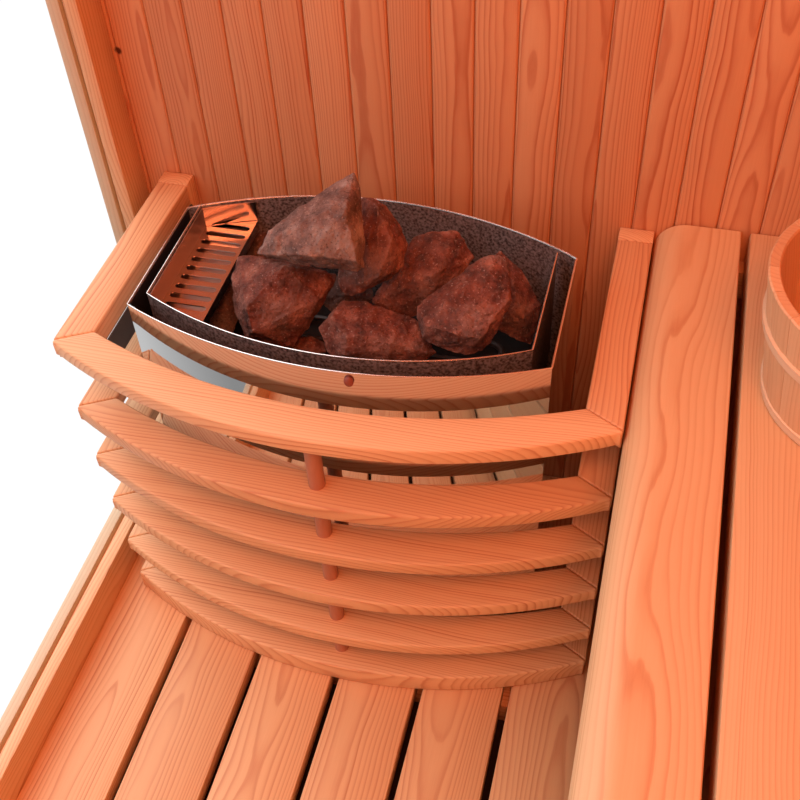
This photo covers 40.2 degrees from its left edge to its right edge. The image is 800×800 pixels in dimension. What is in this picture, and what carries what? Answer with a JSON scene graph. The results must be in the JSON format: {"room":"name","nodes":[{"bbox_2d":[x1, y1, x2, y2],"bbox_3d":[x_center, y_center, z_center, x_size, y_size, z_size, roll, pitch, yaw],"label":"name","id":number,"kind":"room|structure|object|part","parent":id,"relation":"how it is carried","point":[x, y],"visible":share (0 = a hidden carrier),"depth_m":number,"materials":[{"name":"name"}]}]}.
{"room":"sauna","nodes":[
{"label":"sauna","id":0,"kind":"room"},
{"bbox_2d":[45,0,148,242],"bbox_3d":[-0.385,-0.782,0.857,0.039,2.450,0.050,9,48,11],"label":"door frame","id":1,"kind":"structure","parent":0,"point":[79,26],"depth_m":1.30,"materials":[{"name":"brown wood"}]},
{"bbox_2d":[0,506,138,799],"bbox_3d":[-0.577,0.746,1.115,0.039,0.130,1.900,9,48,11],"label":"trim","id":2,"kind":"structure","parent":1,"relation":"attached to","point":[29,717],"depth_m":1.42,"materials":[{"name":"brown wood"}]},
{"bbox_2d":[16,477,727,799],"bbox_3d":[0.058,0.846,1.038,1.330,0.087,2.010,9,48,11],"label":"floor","id":3,"kind":"structure","parent":0,"point":[161,705],"depth_m":1.39,"materials":[{"name":"brown wood"}]},
{"bbox_2d":[127,195,576,614],"bbox_3d":[-0.038,0.048,1.366,0.455,0.524,0.283,9,48,11],"label":"heater","id":4,"kind":"object","parent":3,"relation":"on","point":[172,308],"visible":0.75,"depth_m":1.18,"materials":[{"name":"silver metal"}]},
{"bbox_3d":[-0.259,-0.014,1.377,0.001,0.435,0.170,9,48,11],"label":"panel","id":5,"kind":"part","parent":4,"relation":"part of","materials":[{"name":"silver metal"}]},
{"bbox_3d":[-0.221,-0.141,1.242,0.058,0.013,0.200,9,48,11],"label":"vent plate","id":6,"kind":"part","parent":4,"relation":"part of","materials":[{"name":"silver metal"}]},
{"bbox_2d":[210,284,237,332],"bbox_3d":[-0.202,-0.106,1.266,0.037,0.049,0.054,9,48,11],"label":"stone","id":7,"kind":"object","parent":4,"relation":"in","point":[224,317],"visible":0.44,"depth_m":1.26,"materials":[{"name":"brown stone"}]},
{"bbox_2d":[246,232,266,257],"bbox_3d":[-0.170,-0.185,1.322,0.032,0.038,0.042,9,48,11],"label":"stone","id":8,"kind":"object","parent":4,"relation":"in","point":[259,238],"visible":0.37,"depth_m":1.31,"materials":[{"name":"brown stone"}]},
{"bbox_2d":[231,255,336,346],"bbox_3d":[-0.132,-0.109,1.216,0.114,0.110,0.120,9,48,11],"label":"stone","id":9,"kind":"object","parent":4,"relation":"in","point":[276,301],"visible":0.98,"depth_m":1.18,"materials":[{"name":"brown stone"}]},
{"bbox_2d":[257,173,365,271],"bbox_3d":[-0.086,-0.181,1.141,0.110,0.078,0.104,9,48,11],"label":"stone","id":10,"kind":"object","parent":9,"relation":"on","point":[326,231],"visible":1,"depth_m":1.11,"materials":[{"name":"brown stone"}]},
{"bbox_2d":[289,337,325,352],"bbox_3d":[-0.106,-0.060,1.236,0.040,0.031,0.033,-12,48,-8],"label":"stone","id":11,"kind":"object","parent":4,"relation":"in","point":[311,344],"visible":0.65,"depth_m":1.22,"materials":[{"name":"brown stone"}]},
{"bbox_3d":[-0.067,0.099,1.261,0.453,0.435,0.051,9,48,11],"label":"panel","id":12,"kind":"part","parent":4,"relation":"part of","materials":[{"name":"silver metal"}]},
{"bbox_2d":[323,276,373,310],"bbox_3d":[-0.061,-0.125,1.298,0.064,0.049,0.052,9,48,11],"label":"stone","id":13,"kind":"object","parent":4,"relation":"in","point":[335,296],"visible":0.39,"depth_m":1.28,"materials":[{"name":"brown stone"}]},
{"bbox_2d":[147,207,556,376],"bbox_3d":[-0.052,-0.070,1.222,0.418,0.151,0.210,9,48,11],"label":"tray","id":14,"kind":"object","parent":4,"relation":"on","point":[189,277],"depth_m":1.20,"materials":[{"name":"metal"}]},
{"bbox_2d":[318,300,434,359],"bbox_3d":[-0.026,-0.072,1.196,0.123,0.078,0.088,-6,47,-3],"label":"stone","id":15,"kind":"object","parent":4,"relation":"in","point":[356,329],"visible":0.86,"depth_m":1.16,"materials":[{"name":"brown stone"}]},
{"bbox_2d":[338,197,407,295],"bbox_3d":[-0.028,-0.166,1.185,0.069,0.077,0.085,9,48,11],"label":"stone","id":16,"kind":"object","parent":15,"relation":"on","point":[386,243],"visible":0.71,"depth_m":1.17,"materials":[{"name":"brown stone"}]},
{"bbox_3d":[-0.012,-0.061,1.406,0.453,0.435,0.060,9,48,11],"label":"panel","id":17,"kind":"part","parent":4,"relation":"part of","materials":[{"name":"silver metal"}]},
{"bbox_2d":[371,230,473,316],"bbox_3d":[0.018,-0.140,1.236,0.118,0.085,0.076,-28,52,-21],"label":"stone","id":18,"kind":"object","parent":4,"relation":"in","point":[432,259],"visible":0.78,"depth_m":1.21,"materials":[{"name":"brown stone"}]},
{"bbox_2d":[416,255,511,353],"bbox_3d":[0.071,-0.099,1.155,0.076,0.077,0.108,34,57,30],"label":"stone","id":19,"kind":"object","parent":4,"relation":"in","point":[463,316],"visible":1,"depth_m":1.14,"materials":[{"name":"brown stone"}]},
{"bbox_2d":[495,251,540,344],"bbox_3d":[0.127,-0.114,1.225,0.064,0.080,0.072,9,48,11],"label":"stone","id":20,"kind":"object","parent":4,"relation":"in","point":[520,321],"visible":0.56,"depth_m":1.21,"materials":[{"name":"brown stone"}]},
{"bbox_3d":[0.178,0.056,1.288,0.001,0.435,0.170,9,48,11],"label":"panel","id":21,"kind":"part","parent":4,"relation":"part of","materials":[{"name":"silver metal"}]},
{"bbox_2d":[53,171,653,689],"bbox_3d":[-0.041,0.060,1.385,0.619,0.479,0.397,9,48,11],"label":"guard","id":22,"kind":"object","parent":3,"relation":"on","point":[320,595],"visible":0.98,"depth_m":1.24,"materials":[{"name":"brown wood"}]},
{"bbox_3d":[-0.319,-0.089,1.373,0.040,0.020,0.292,9,48,11],"label":"rail","id":23,"kind":"part","parent":22,"relation":"part of","materials":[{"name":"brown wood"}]},
{"bbox_3d":[-0.323,-0.159,1.298,0.040,0.030,0.292,9,48,11],"label":"rail","id":24,"kind":"part","parent":22,"relation":"part of","materials":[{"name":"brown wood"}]},
{"bbox_3d":[-0.316,-0.030,1.436,0.040,0.020,0.292,9,48,11],"label":"rail","id":25,"kind":"part","parent":22,"relation":"part of","materials":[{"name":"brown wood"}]},
{"bbox_3d":[-0.312,0.028,1.499,0.040,0.020,0.292,9,48,11],"label":"rail","id":26,"kind":"part","parent":22,"relation":"part of","materials":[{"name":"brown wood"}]},
{"bbox_3d":[-0.309,0.089,1.565,0.040,0.020,0.292,9,48,11],"label":"rail","id":27,"kind":"part","parent":22,"relation":"part of","materials":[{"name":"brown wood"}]},
{"bbox_3d":[-0.305,0.141,1.621,0.040,0.020,0.292,9,48,11],"label":"rail","id":28,"kind":"part","parent":22,"relation":"part of","materials":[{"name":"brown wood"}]},
{"bbox_3d":[-0.275,-0.119,1.565,0.040,0.479,0.022,9,48,11],"label":"post","id":29,"kind":"part","parent":22,"relation":"part of","materials":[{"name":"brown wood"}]},
{"bbox_3d":[-0.087,0.010,1.122,0.617,0.020,0.102,9,48,11],"label":"rail","id":30,"kind":"part","parent":22,"relation":"part of","materials":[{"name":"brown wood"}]},
{"bbox_3d":[-0.083,0.083,1.200,0.617,0.020,0.102,9,48,11],"label":"rail","id":31,"kind":"part","parent":22,"relation":"part of","materials":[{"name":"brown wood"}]},
{"bbox_3d":[-0.079,0.142,1.264,0.617,0.020,0.102,9,48,11],"label":"rail","id":32,"kind":"part","parent":22,"relation":"part of","materials":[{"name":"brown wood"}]},
{"bbox_3d":[-0.076,0.200,1.327,0.617,0.020,0.102,9,48,11],"label":"rail","id":33,"kind":"part","parent":22,"relation":"part of","materials":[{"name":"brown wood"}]},
{"bbox_3d":[-0.072,0.261,1.392,0.617,0.020,0.102,9,48,11],"label":"rail","id":34,"kind":"part","parent":22,"relation":"part of","materials":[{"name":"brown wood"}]},
{"bbox_3d":[-0.069,0.317,1.453,0.617,0.033,0.102,9,48,11],"label":"rail","id":35,"kind":"part","parent":22,"relation":"part of","materials":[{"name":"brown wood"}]},
{"bbox_3d":[0.255,0.231,1.507,0.040,0.020,0.292,9,48,11],"label":"rail","id":36,"kind":"part","parent":22,"relation":"part of","materials":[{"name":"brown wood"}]},
{"bbox_3d":[0.252,0.178,1.451,0.040,0.020,0.292,9,48,11],"label":"rail","id":37,"kind":"part","parent":22,"relation":"part of","materials":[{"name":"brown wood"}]},
{"bbox_3d":[0.248,0.118,1.385,0.040,0.020,0.292,9,48,11],"label":"rail","id":38,"kind":"part","parent":22,"relation":"part of","materials":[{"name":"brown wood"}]},
{"bbox_3d":[0.245,0.060,1.322,0.040,0.020,0.292,9,48,11],"label":"rail","id":39,"kind":"part","parent":22,"relation":"part of","materials":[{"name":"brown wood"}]},
{"bbox_3d":[0.241,0.001,1.259,0.040,0.020,0.292,9,48,11],"label":"rail","id":40,"kind":"part","parent":22,"relation":"part of","materials":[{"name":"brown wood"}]},
{"bbox_3d":[0.237,-0.069,1.184,0.040,0.030,0.292,9,48,11],"label":"rail","id":41,"kind":"part","parent":22,"relation":"part of","materials":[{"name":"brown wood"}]},
{"bbox_3d":[0.285,-0.030,1.451,0.040,0.479,0.022,9,48,11],"label":"post","id":42,"kind":"part","parent":22,"relation":"part of","materials":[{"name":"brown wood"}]},
{"bbox_2d":[568,225,799,799],"bbox_3d":[0.368,0.700,0.759,0.616,0.495,1.928,9,48,11],"label":"bench","id":43,"kind":"object","parent":3,"relation":"on","point":[642,731],"visible":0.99,"depth_m":0.95,"materials":[{"name":"brown wood"}]},
{"bbox_2d":[761,218,799,445],"bbox_3d":[0.456,-0.053,1.015,0.249,0.145,0.249,9,48,11],"label":"bucket","id":44,"kind":"object","parent":43,"relation":"on","point":[780,366],"visible":1,"depth_m":1.00,"materials":[{"name":"brown wood"}]},
{"bbox_2d":[100,0,799,505],"bbox_3d":[0.250,-0.715,0.759,1.330,2.450,0.040,9,48,11],"label":"wall","id":45,"kind":"structure","parent":0,"point":[566,125],"depth_m":1.23,"materials":[{"name":"brown wood"}]}
]}

